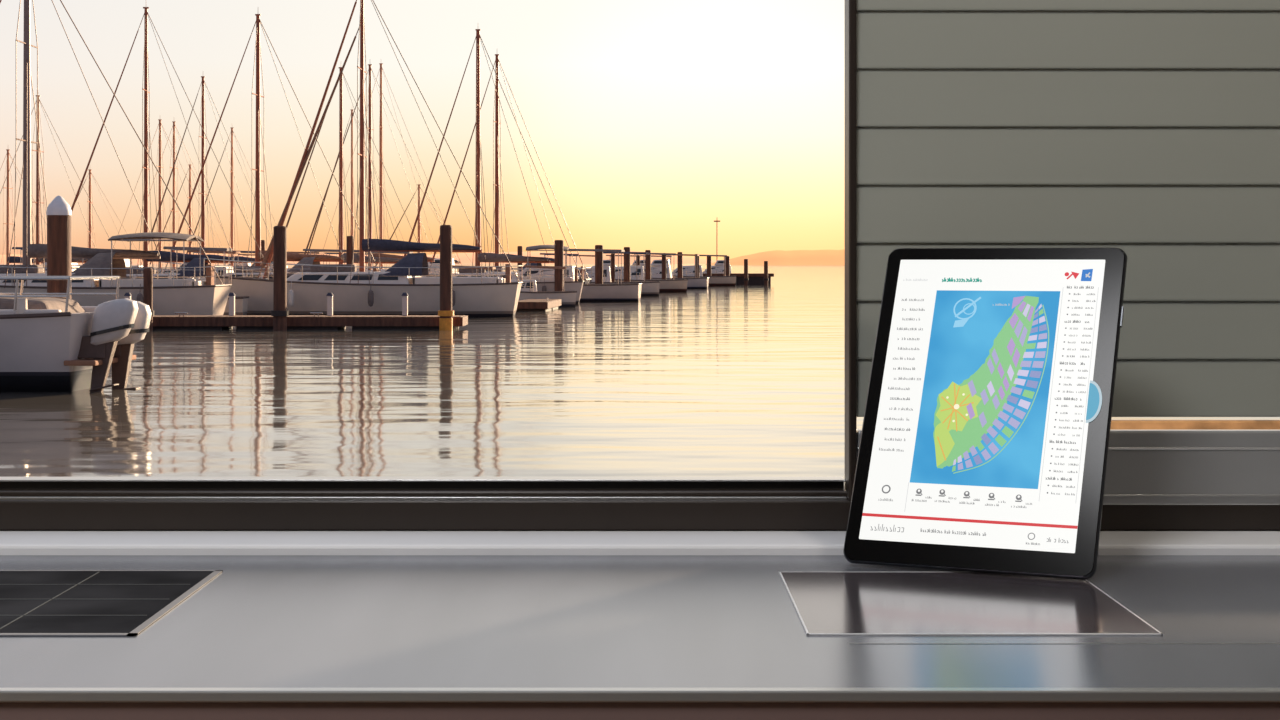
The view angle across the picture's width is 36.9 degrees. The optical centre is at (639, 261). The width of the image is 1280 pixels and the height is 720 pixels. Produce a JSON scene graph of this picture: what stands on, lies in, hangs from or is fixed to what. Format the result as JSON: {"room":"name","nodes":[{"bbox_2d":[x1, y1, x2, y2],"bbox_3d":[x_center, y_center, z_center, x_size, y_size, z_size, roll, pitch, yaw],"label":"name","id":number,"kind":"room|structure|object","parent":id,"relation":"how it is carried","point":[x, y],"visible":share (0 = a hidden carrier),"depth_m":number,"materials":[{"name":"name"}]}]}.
{"room":"marina office","nodes":[
{"label":"marina office","id":0,"kind":"room"},
{"bbox_3d":[0.000,1.135,-0.170,3.400,0.050,3.460,0,0,0],"label":"floor","id":1,"kind":"structure","parent":0,"visible":0},
{"bbox_2d":[0,702,1279,719],"bbox_3d":[0.000,0.663,1.191,3.396,0.894,0.518,0,0,0],"label":"base cabinet","id":2,"kind":"object","parent":1,"relation":"on","point":[8,710],"visible":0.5,"depth_m":0.94,"materials":[{"name":"metal"}]},
{"bbox_2d":[0,555,1279,701],"bbox_3d":[0.000,0.212,1.157,3.396,0.006,0.439,0,0,0],"label":"countertop","id":3,"kind":"structure","parent":2,"relation":"on","point":[266,628],"depth_m":1.07,"materials":[{"name":"metal"}]},
{"bbox_2d":[0,570,222,635],"bbox_3d":[-0.519,0.209,1.190,0.472,0.001,0.226,0,0,0],"label":"solar panel","id":4,"kind":"object","parent":3,"relation":"in","point":[32,602],"visible":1,"depth_m":1.19,"materials":[{"name":"black glass"}]},
{"bbox_2d":[778,572,1163,634],"bbox_3d":[0.194,0.209,1.188,0.201,0.001,0.217,0,0,0],"label":"glass panel","id":5,"kind":"object","parent":3,"relation":"on","point":[825,603],"visible":0.83,"depth_m":1.17,"materials":[{"name":"clear glass"}]},
{"bbox_2d":[843,248,1126,579],"bbox_3d":[0.242,0.099,1.338,0.176,0.218,0.110,0,0,26],"label":"tablet","id":6,"kind":"object","parent":5,"relation":"on","point":[984,445],"visible":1,"depth_m":1.33,"materials":[{"name":"black glass"}]},
{"bbox_3d":[0.000,0.280,1.496,3.400,2.860,0.087,0,0,0],"label":"wall","id":7,"kind":"structure","parent":0,"visible":0},
{"bbox_2d":[0,0,1279,530],"bbox_3d":[-0.100,-0.259,1.474,2.300,0.923,0.053,0,0,0],"label":"window","id":8,"kind":"structure","parent":7,"relation":"in","point":[26,503],"depth_m":1.45,"materials":[{"name":"brown metal"}]},
{"bbox_2d":[857,0,1279,504],"bbox_3d":[0.592,-0.268,1.456,0.856,0.904,0.014,0,0,0],"label":"siding","id":9,"kind":"object","parent":8,"relation":"attached to","point":[1149,130],"visible":0.62,"depth_m":1.45,"materials":[{"name":"wood"}]},
{"bbox_2d":[0,531,1279,554],"bbox_3d":[0.000,0.216,1.413,3.400,0.027,0.073,0,0,0],"label":"trim","id":10,"kind":"structure","parent":7,"relation":"attached to","point":[11,542],"depth_m":1.39,"materials":[{"name":"silver metal"}]},
{"bbox_2d":[1110,420,1279,429],"bbox_3d":[0.775,0.177,1.715,0.950,0.085,0.350,0,0,0],"label":"rail","id":11,"kind":"object","parent":7,"relation":"attached to","point":[1115,424],"visible":0.02,"depth_m":1.64,"materials":[{"name":"brown wood"}]},
{"label":"outside","id":12,"kind":"structure","parent":0,"visible":0},
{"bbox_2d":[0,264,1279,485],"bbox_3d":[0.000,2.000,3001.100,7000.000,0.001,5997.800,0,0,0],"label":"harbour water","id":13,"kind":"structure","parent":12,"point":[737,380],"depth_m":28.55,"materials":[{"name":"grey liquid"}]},
{"bbox_2d":[0,149,46,264],"bbox_3d":[-41.645,-2.677,127.976,8.050,10.280,2.465,0,0,3],"label":"sailboat","id":14,"kind":"object","parent":13,"relation":"on","point":[18,259],"visible":0.15,"depth_m":127.90,"materials":[{"name":"wood"}]},
{"bbox_2d":[12,247,82,272],"bbox_3d":[-28.500,0.841,88.002,8.552,3.046,2.868,0,0,0],"label":"motorboat","id":15,"kind":"object","parent":13,"relation":"on","point":[12,247],"visible":0.05,"depth_m":87.14,"materials":[{"name":"plastic"}]},
{"bbox_2d":[0,95,114,272],"bbox_3d":[-32.059,-3.439,103.983,9.051,11.804,2.765,0,0,2],"label":"sailboat","id":16,"kind":"object","parent":13,"relation":"on","point":[38,260],"visible":0.1,"depth_m":103.93,"materials":[{"name":"metal"}]},
{"bbox_2d":[46,196,71,298],"bbox_3d":[-10.591,1.144,35.000,0.566,4.712,0.566,0,0,0],"label":"mooring pile","id":17,"kind":"object","parent":13,"relation":"in","point":[58,212],"visible":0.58,"depth_m":34.82,"materials":[{"name":"brown wood"}]},
{"bbox_2d":[43,262,78,271],"bbox_3d":[-35.335,0.841,117.001,8.552,3.046,2.868,0,0,2],"label":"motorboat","id":18,"kind":"object","parent":13,"relation":"on","point":[45,263],"visible":0.03,"depth_m":116.49,"materials":[{"name":"plastic"}]},
{"bbox_2d":[0,276,151,391],"bbox_3d":[-11.812,1.247,30.288,8.227,2.332,2.839,0,0,4],"label":"motorboat","id":19,"kind":"object","parent":13,"relation":"on","point":[49,342],"visible":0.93,"depth_m":29.38,"materials":[{"name":"plastic"}]},
{"bbox_2d":[76,169,135,247],"bbox_3d":[-39.616,-2.298,140.027,8.050,9.521,2.465,0,0,-3],"label":"sailboat","id":20,"kind":"object","parent":13,"relation":"on","point":[89,243],"visible":0.09,"depth_m":139.93,"materials":[{"name":"metal"}]},
{"bbox_2d":[0,0,231,314],"bbox_3d":[-19.415,-4.227,62.917,11.551,13.378,3.684,0,0,0],"label":"sailboat","id":21,"kind":"object","parent":13,"relation":"on","point":[194,296],"visible":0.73,"depth_m":62.17,"materials":[{"name":"plastic"}]},
{"bbox_2d":[71,252,126,276],"bbox_3d":[-17.872,0.085,63.000,1.495,0.850,2.070,0,0,0],"label":"hood","id":22,"kind":"object","parent":21,"relation":"attached to","point":[96,259],"depth_m":62.40,"materials":[{"name":"grey fabric"}]},
{"bbox_2d":[124,259,129,266],"bbox_3d":[-25.387,1.063,92.002,8.052,2.602,2.703,0,0,0],"label":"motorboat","id":23,"kind":"object","parent":13,"relation":"on","point":[127,261],"visible":0.02,"depth_m":92.20,"materials":[{"name":"plastic"}]},
{"bbox_2d":[143,268,153,329],"bbox_3d":[-14.401,1.838,56.200,0.356,3.324,0.356,0,0,0],"label":"mooring pile","id":24,"kind":"object","parent":13,"relation":"in","point":[147,272],"visible":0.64,"depth_m":56.10,"materials":[{"name":"brown wood"}]},
{"bbox_2d":[43,7,272,278],"bbox_3d":[-19.999,-4.236,79.978,9.551,13.395,3.085,0,0,-6],"label":"sailboat","id":25,"kind":"object","parent":13,"relation":"on","point":[193,259],"visible":0.28,"depth_m":79.92,"materials":[{"name":"metal"}]},
{"bbox_2d":[174,257,207,276],"bbox_3d":[-18.741,0.205,80.194,1.235,0.850,1.710,0,0,-6],"label":"hood","id":26,"kind":"object","parent":25,"relation":"attached to","point":[193,261],"depth_m":79.59,"materials":[{"name":"blue fabric"}]},
{"bbox_2d":[113,119,228,273],"bbox_3d":[-32.451,-3.825,132.002,9.050,12.575,2.765,0,0,0],"label":"sailboat","id":27,"kind":"object","parent":13,"relation":"on","point":[160,123],"visible":0.15,"depth_m":131.93,"materials":[{"name":"metal"}]},
{"bbox_2d":[129,121,234,268],"bbox_3d":[-32.946,-3.975,137.963,9.050,12.875,2.765,0,0,4],"label":"sailboat","id":28,"kind":"object","parent":13,"relation":"on","point":[173,230],"visible":0.09,"depth_m":137.93,"materials":[{"name":"wood"}]},
{"bbox_2d":[149,164,241,265],"bbox_3d":[-35.136,-2.783,152.002,8.050,10.492,2.465,0,0,0],"label":"sailboat","id":29,"kind":"object","parent":13,"relation":"on","point":[190,169],"visible":0.09,"depth_m":151.93,"materials":[{"name":"metal"}]},
{"bbox_2d":[140,76,271,266],"bbox_3d":[-24.943,-4.339,111.983,9.050,13.604,2.765,0,0,2],"label":"sailboat","id":30,"kind":"object","parent":13,"relation":"on","point":[202,216],"visible":0.16,"depth_m":111.94,"materials":[{"name":"metal"}]},
{"bbox_2d":[163,246,248,314],"bbox_3d":[-16.853,0.907,68.302,5.652,2.916,1.912,0,0,-4],"label":"motorboat","id":31,"kind":"object","parent":13,"relation":"on","point":[241,302],"visible":0.1,"depth_m":67.80,"materials":[{"name":"plastic"}]},
{"bbox_2d":[156,251,270,275],"bbox_3d":[-23.123,0.864,104.501,7.552,3.001,2.539,0,0,2],"label":"motorboat","id":32,"kind":"object","parent":13,"relation":"on","point":[217,271],"visible":0.05,"depth_m":103.76,"materials":[{"name":"plastic"}]},
{"bbox_2d":[188,251,240,272],"bbox_3d":[-20.616,0.909,88.002,5.552,2.911,1.879,0,0,-3],"label":"motorboat","id":33,"kind":"object","parent":13,"relation":"on","point":[198,252],"visible":0.08,"depth_m":87.44,"materials":[{"name":"plastic"}]},
{"bbox_2d":[186,127,294,265],"bbox_3d":[-30.265,-4.003,145.040,9.051,12.933,2.765,0,0,-4],"label":"sailboat","id":34,"kind":"object","parent":13,"relation":"on","point":[231,132],"visible":0.13,"depth_m":144.92,"materials":[{"name":"metal"}]},
{"bbox_2d":[227,254,254,265],"bbox_3d":[-32.908,0.853,158.002,8.052,3.024,2.703,0,0,-1],"label":"motorboat","id":35,"kind":"object","parent":13,"relation":"on","point":[244,264],"visible":0.07,"depth_m":157.25,"materials":[{"name":"plastic"}]},
{"bbox_2d":[261,240,264,250],"bbox_3d":[-18.821,1.202,95.600,0.403,4.595,0.403,0,0,0],"label":"mooring pile","id":36,"kind":"object","parent":13,"relation":"in","point":[262,241],"visible":0.2,"depth_m":95.47,"materials":[{"name":"brown wood"}]},
{"bbox_2d":[159,14,379,278],"bbox_3d":[-16.111,-4.347,83.874,10.051,13.618,3.235,0,0,4],"label":"sailboat","id":37,"kind":"object","parent":13,"relation":"on","point":[311,259],"visible":0.27,"depth_m":83.90,"materials":[{"name":"metal"}]},
{"bbox_2d":[287,257,319,275],"bbox_3d":[-14.767,0.175,83.864,1.300,0.850,1.800,0,0,4],"label":"hood","id":38,"kind":"object","parent":37,"relation":"attached to","point":[302,260],"depth_m":83.29,"materials":[{"name":"grey fabric"}]},
{"bbox_2d":[271,226,288,330],"bbox_3d":[-10.537,1.223,56.200,0.514,4.554,0.514,0,0,0],"label":"mooring pile","id":39,"kind":"object","parent":13,"relation":"in","point":[279,312],"visible":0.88,"depth_m":56.04,"materials":[{"name":"brown wood"}]},
{"bbox_2d":[254,252,325,271],"bbox_3d":[-23.502,0.841,122.001,8.552,3.046,2.868,0,0,4],"label":"motorboat","id":40,"kind":"object","parent":13,"relation":"on","point":[323,253],"visible":0.09,"depth_m":120.95,"materials":[{"name":"plastic"}]},
{"bbox_2d":[153,312,467,329],"bbox_3d":[-10.450,1.898,57.600,10.420,0.804,1.720,0,0,0],"label":"floating dock","id":41,"kind":"object","parent":13,"relation":"on","point":[160,322],"visible":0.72,"depth_m":56.74,"materials":[{"name":"brown wood"}]},
{"bbox_2d":[124,293,131,298],"bbox_3d":[-15.413,1.269,57.800,0.200,0.700,0.200,0,0,0],"label":"pedestal","id":42,"kind":"object","parent":41,"relation":"on","point":[127,295],"visible":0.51,"depth_m":57.72,"materials":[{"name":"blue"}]},
{"bbox_2d":[228,293,235,315],"bbox_3d":[-12.283,1.269,57.800,0.200,0.700,0.200,0,0,0],"label":"pedestal","id":43,"kind":"object","parent":41,"relation":"on","point":[231,295],"visible":1,"depth_m":57.72,"materials":[{"name":"white metal"}]},
{"bbox_2d":[326,293,333,315],"bbox_3d":[-9.332,1.269,57.800,0.200,0.700,0.200,0,0,0],"label":"pedestal","id":44,"kind":"object","parent":41,"relation":"on","point":[329,295],"visible":1,"depth_m":57.72,"materials":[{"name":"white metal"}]},
{"bbox_2d":[401,293,408,315],"bbox_3d":[-7.074,1.269,57.800,0.200,0.700,0.200,0,0,0],"label":"pedestal","id":45,"kind":"object","parent":41,"relation":"on","point":[404,295],"visible":1,"depth_m":57.72,"materials":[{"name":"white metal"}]},
{"bbox_2d":[287,249,366,270],"bbox_3d":[-15.956,0.870,91.502,7.252,2.988,2.440,0,0,-2],"label":"motorboat","id":46,"kind":"object","parent":13,"relation":"on","point":[310,250],"visible":0.06,"depth_m":90.74,"materials":[{"name":"plastic"}]},
{"bbox_2d":[326,252,367,265],"bbox_3d":[-22.516,0.841,136.002,8.552,3.046,2.868,0,0,-3],"label":"motorboat","id":47,"kind":"object","parent":13,"relation":"on","point":[329,253],"visible":0.04,"depth_m":135.13,"materials":[{"name":"plastic"}]},
{"bbox_2d":[346,236,353,263],"bbox_3d":[-13.443,1.147,89.000,0.438,4.705,0.438,0,0,0],"label":"mooring pile","id":48,"kind":"object","parent":13,"relation":"in","point":[349,239],"visible":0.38,"depth_m":88.86,"materials":[{"name":"brown wood"}]},
{"bbox_2d":[271,67,431,273],"bbox_3d":[-14.531,-3.824,96.637,8.450,12.573,2.585,0,0,-4],"label":"sailboat","id":49,"kind":"object","parent":13,"relation":"on","point":[383,260],"visible":0.14,"depth_m":96.52,"materials":[{"name":"metal"}]},
{"bbox_2d":[308,109,403,269],"bbox_3d":[-21.952,-4.881,150.040,9.051,14.688,2.765,0,0,-4],"label":"sailboat","id":50,"kind":"object","parent":13,"relation":"on","point":[352,180],"visible":0.07,"depth_m":149.90,"materials":[{"name":"metal"}]},
{"bbox_2d":[203,0,522,316],"bbox_3d":[-10.199,-4.158,70.417,11.651,13.240,3.714,0,0,0],"label":"sailboat","id":51,"kind":"object","parent":13,"relation":"on","point":[361,292],"visible":0.86,"depth_m":69.59,"materials":[{"name":"plastic"}]},
{"bbox_2d":[381,253,427,275],"bbox_3d":[-8.642,0.079,70.500,1.508,0.850,2.088,0,0,0],"label":"hood","id":52,"kind":"object","parent":51,"relation":"attached to","point":[411,259],"depth_m":69.66,"materials":[{"name":"blue fabric"}]},
{"bbox_2d":[304,64,459,276],"bbox_3d":[-15.143,-4.689,111.949,10.050,14.304,3.065,0,0,5],"label":"sailboat","id":53,"kind":"object","parent":13,"relation":"on","point":[370,129],"visible":0.18,"depth_m":111.91,"materials":[{"name":"metal"}]},
{"bbox_2d":[365,251,412,271],"bbox_3d":[-12.309,0.916,86.002,5.251,2.898,1.780,0,0,1],"label":"motorboat","id":54,"kind":"object","parent":13,"relation":"on","point":[372,252],"visible":0.05,"depth_m":85.39,"materials":[{"name":"plastic"}]},
{"bbox_2d":[321,63,461,272],"bbox_3d":[-16.523,-5.492,127.023,10.051,15.910,3.065,0,0,-2],"label":"sailboat","id":55,"kind":"object","parent":13,"relation":"on","point":[381,226],"visible":0.12,"depth_m":126.91,"materials":[{"name":"metal"}]},
{"bbox_2d":[375,184,473,265],"bbox_3d":[-15.625,-1.751,140.002,8.050,8.427,2.465,0,0,0],"label":"sailboat","id":56,"kind":"object","parent":13,"relation":"on","point":[419,188],"visible":0.09,"depth_m":139.93,"materials":[{"name":"wood"}]},
{"bbox_2d":[428,258,456,272],"bbox_3d":[-12.283,1.063,118.001,8.052,2.602,2.703,0,0,4],"label":"motorboat","id":57,"kind":"object","parent":13,"relation":"on","point":[436,261],"visible":0.03,"depth_m":117.34,"materials":[{"name":"plastic"}]},
{"bbox_2d":[438,225,453,330],"bbox_3d":[-5.678,1.208,56.200,0.474,4.583,0.474,0,0,0],"label":"mooring pile","id":58,"kind":"object","parent":13,"relation":"in","point":[445,312],"visible":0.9,"depth_m":56.04,"materials":[{"name":"brown wood"}]},
{"bbox_2d":[452,265,495,276],"bbox_3d":[-7.941,1.250,79.501,4.851,2.230,1.648,0,0,2],"label":"motorboat","id":59,"kind":"object","parent":13,"relation":"on","point":[475,267],"visible":0.06,"depth_m":78.93,"materials":[{"name":"rubber"}]},
{"bbox_2d":[403,29,583,303],"bbox_3d":[-7.213,-4.502,91.917,9.051,13.929,2.935,0,0,0],"label":"sailboat","id":60,"kind":"object","parent":13,"relation":"on","point":[542,283],"visible":0.4,"depth_m":91.88,"materials":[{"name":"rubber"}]},
{"bbox_2d":[426,54,591,283],"bbox_3d":[-7.214,-4.550,103.841,9.051,14.025,2.936,0,0,8],"label":"sailboat","id":61,"kind":"object","parent":13,"relation":"on","point":[496,212],"visible":0.18,"depth_m":103.91,"materials":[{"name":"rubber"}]},
{"bbox_2d":[519,263,541,272],"bbox_3d":[-6.008,0.235,103.756,1.170,0.850,1.620,0,0,8],"label":"hood","id":62,"kind":"object","parent":61,"relation":"attached to","point":[532,264],"depth_m":103.18,"materials":[{"name":"blue fabric"}]},
{"bbox_2d":[517,246,522,270],"bbox_3d":[-6.750,1.300,108.000,0.380,4.400,0.380,0,0,0],"label":"mooring pile","id":63,"kind":"object","parent":13,"relation":"in","point":[519,248],"visible":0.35,"depth_m":107.89,"materials":[{"name":"brown wood"}]},
{"bbox_2d":[516,298,560,310],"bbox_3d":[-4.350,1.898,81.000,1.520,0.804,6.128,0,0,3],"label":"floating dock","id":64,"kind":"object","parent":13,"relation":"on","point":[547,304],"visible":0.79,"depth_m":78.19,"materials":[{"name":"brown wood"}]},
{"bbox_2d":[511,265,576,306],"bbox_3d":[-5.112,1.256,85.503,4.551,2.216,1.549,0,0,-6],"label":"motorboat","id":65,"kind":"object","parent":13,"relation":"on","point":[528,290],"visible":0.41,"depth_m":85.04,"materials":[{"name":"plastic"}]},
{"bbox_2d":[554,240,563,290],"bbox_3d":[-3.797,1.234,90.000,0.569,4.531,0.570,0,0,0],"label":"mooring pile","id":66,"kind":"object","parent":13,"relation":"in","point":[558,244],"visible":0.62,"depth_m":89.82,"materials":[{"name":"brown wood"}]},
{"bbox_2d":[540,253,578,266],"bbox_3d":[-6.450,0.893,124.002,6.252,2.943,2.110,0,0,-1],"label":"motorboat","id":67,"kind":"object","parent":13,"relation":"on","point":[544,254],"visible":0.09,"depth_m":123.33,"materials":[{"name":"rubber"}]},
{"bbox_2d":[486,249,641,301],"bbox_3d":[-4.279,0.839,98.001,8.652,3.051,2.901,0,0,4],"label":"motorboat","id":68,"kind":"object","parent":13,"relation":"on","point":[630,292],"visible":0.32,"depth_m":96.83,"materials":[{"name":"plastic"}]},
{"bbox_2d":[569,255,594,265],"bbox_3d":[-5.618,0.898,146.001,6.052,2.934,2.044,0,0,2],"label":"motorboat","id":69,"kind":"object","parent":13,"relation":"on","point":[579,255],"visible":0.02,"depth_m":145.29,"materials":[{"name":"rubber"}]},
{"bbox_2d":[595,245,602,283],"bbox_3d":[-2.242,1.285,105.000,0.591,4.430,0.591,0,0,0],"label":"mooring pile","id":70,"kind":"object","parent":13,"relation":"in","point":[598,255],"visible":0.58,"depth_m":104.83,"materials":[{"name":"brown wood"}]},
{"bbox_2d":[611,254,614,281],"bbox_3d":[-1.723,1.431,122.500,0.344,4.138,0.345,0,0,0],"label":"mooring pile","id":71,"kind":"object","parent":13,"relation":"in","point":[612,255],"visible":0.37,"depth_m":122.39,"materials":[{"name":"brown wood"}]},
{"bbox_2d":[592,255,640,267],"bbox_3d":[-2.966,0.864,168.002,7.552,3.001,2.538,0,0,-3],"label":"motorboat","id":72,"kind":"object","parent":13,"relation":"on","point":[605,262],"visible":0.12,"depth_m":167.31,"materials":[{"name":"rubber"}]},
{"bbox_2d":[578,252,659,295],"bbox_3d":[-2.592,0.864,113.502,7.552,3.001,2.538,0,0,0],"label":"motorboat","id":73,"kind":"object","parent":13,"relation":"on","point":[649,288],"visible":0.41,"depth_m":112.68,"materials":[{"name":"plastic"}]},
{"bbox_2d":[624,247,629,281],"bbox_3d":[-0.792,1.293,117.000,0.535,4.414,0.535,0,0,0],"label":"mooring pile","id":74,"kind":"object","parent":13,"relation":"in","point":[627,249],"visible":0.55,"depth_m":116.83,"materials":[{"name":"brown wood"}]},
{"bbox_2d":[636,255,639,265],"bbox_3d":[-0.145,1.497,139.000,0.391,4.007,0.391,0,0,0],"label":"mooring pile","id":75,"kind":"object","parent":13,"relation":"in","point":[637,256],"visible":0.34,"depth_m":138.89,"materials":[{"name":"brown wood"}]},
{"bbox_2d":[645,250,650,279],"bbox_3d":[0.548,1.339,131.500,0.509,4.322,0.509,0,0,0],"label":"mooring pile","id":76,"kind":"object","parent":13,"relation":"in","point":[647,257],"visible":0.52,"depth_m":131.35,"materials":[{"name":"brown wood"}]},
{"bbox_2d":[610,253,687,291],"bbox_3d":[-0.658,0.864,128.003,7.552,3.001,2.539,0,0,-6],"label":"motorboat","id":77,"kind":"object","parent":13,"relation":"on","point":[636,272],"visible":0.45,"depth_m":127.31,"materials":[{"name":"plastic"}]},
{"bbox_2d":[630,255,671,267],"bbox_3d":[0.009,0.864,180.001,7.552,3.001,2.539,0,0,2],"label":"motorboat","id":78,"kind":"object","parent":13,"relation":"on","point":[641,261],"visible":0.12,"depth_m":179.32,"materials":[{"name":"rubber"}]},
{"bbox_2d":[662,255,665,278],"bbox_3d":[1.725,1.427,138.000,0.437,4.147,0.437,0,0,0],"label":"mooring pile","id":79,"kind":"object","parent":13,"relation":"in","point":[663,256],"visible":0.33,"depth_m":137.88,"materials":[{"name":"brown wood"}]},
{"bbox_2d":[643,254,708,288],"bbox_3d":[1.507,0.870,143.801,7.252,2.988,2.440,0,0,6],"label":"motorboat","id":80,"kind":"object","parent":13,"relation":"on","point":[656,265],"visible":0.47,"depth_m":142.86,"materials":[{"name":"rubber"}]},
{"bbox_2d":[677,252,682,277],"bbox_3d":[3.083,1.365,148.000,0.520,4.271,0.520,0,0,0],"label":"mooring pile","id":81,"kind":"object","parent":13,"relation":"in","point":[679,258],"visible":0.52,"depth_m":147.85,"materials":[{"name":"brown wood"}]},
{"bbox_2d":[696,256,698,277],"bbox_3d":[4.631,1.425,156.000,0.494,4.150,0.494,0,0,0],"label":"mooring pile","id":82,"kind":"object","parent":13,"relation":"in","point":[697,257],"visible":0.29,"depth_m":155.83,"materials":[{"name":"brown wood"}]},
{"bbox_2d":[672,255,735,285],"bbox_3d":[4.342,0.870,160.002,7.252,2.988,2.440,0,0,-2],"label":"motorboat","id":83,"kind":"object","parent":13,"relation":"on","point":[688,271],"visible":0.5,"depth_m":159.22,"materials":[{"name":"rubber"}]},
{"bbox_2d":[707,256,710,275],"bbox_3d":[5.912,1.450,164.500,0.520,4.100,0.520,0,0,0],"label":"mooring pile","id":84,"kind":"object","parent":13,"relation":"in","point":[708,257],"visible":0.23,"depth_m":164.33,"materials":[{"name":"brown wood"}]},
{"bbox_2d":[702,260,730,272],"bbox_3d":[7.525,1.081,176.001,7.252,2.566,2.440,0,0,2],"label":"motorboat","id":85,"kind":"object","parent":13,"relation":"on","point":[718,267],"visible":0.14,"depth_m":175.38,"materials":[{"name":"rubber"}]},
{"bbox_2d":[714,221,719,260],"bbox_3d":[7.379,-0.650,184.000,0.600,7.300,0.300,0,0,0],"label":"lamp post","id":86,"kind":"object","parent":13,"relation":"in","point":[714,221],"visible":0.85,"depth_m":183.98,"materials":[{"name":"metal"}]},
{"bbox_2d":[724,256,729,275],"bbox_3d":[7.477,1.492,165.000,0.580,4.016,0.580,0,0,0],"label":"mooring pile","id":87,"kind":"object","parent":13,"relation":"in","point":[727,257],"visible":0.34,"depth_m":164.83,"materials":[{"name":"brown wood"}]},
{"bbox_2d":[703,273,773,284],"bbox_3d":[6.550,1.588,168.000,10.220,1.424,1.720,0,0,0],"label":"floating dock","id":88,"kind":"object","parent":13,"relation":"on","point":[754,278],"visible":0.34,"depth_m":167.27,"materials":[{"name":"brown wood"}]},
{"bbox_2d":[743,259,748,284],"bbox_3d":[9.109,1.621,165.000,0.464,3.758,0.464,0,0,0],"label":"mooring pile","id":89,"kind":"object","parent":13,"relation":"in","point":[745,279],"visible":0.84,"depth_m":164.83,"materials":[{"name":"brown wood"}]},
{"bbox_2d":[763,261,768,284],"bbox_3d":[10.828,1.707,165.000,0.464,3.586,0.464,0,0,0],"label":"mooring pile","id":90,"kind":"object","parent":13,"relation":"in","point":[765,279],"visible":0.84,"depth_m":164.83,"materials":[{"name":"brown wood"}]},
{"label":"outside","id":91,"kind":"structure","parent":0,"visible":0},
{"bbox_2d":[706,249,844,264],"bbox_3d":[372.500,-3.701,1315.000,655.000,13.402,270.000,0,0,0],"label":"hillside","id":92,"kind":"structure","parent":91,"point":[776,257],"depth_m":1245.94,"materials":[{"name":"orange"}]},
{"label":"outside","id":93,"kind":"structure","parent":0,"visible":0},
{"bbox_2d":[0,251,715,263],"bbox_3d":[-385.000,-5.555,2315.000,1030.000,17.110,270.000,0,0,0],"label":"hillside","id":94,"kind":"structure","parent":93,"point":[464,259],"depth_m":2242.92,"materials":[{"name":"orange"}]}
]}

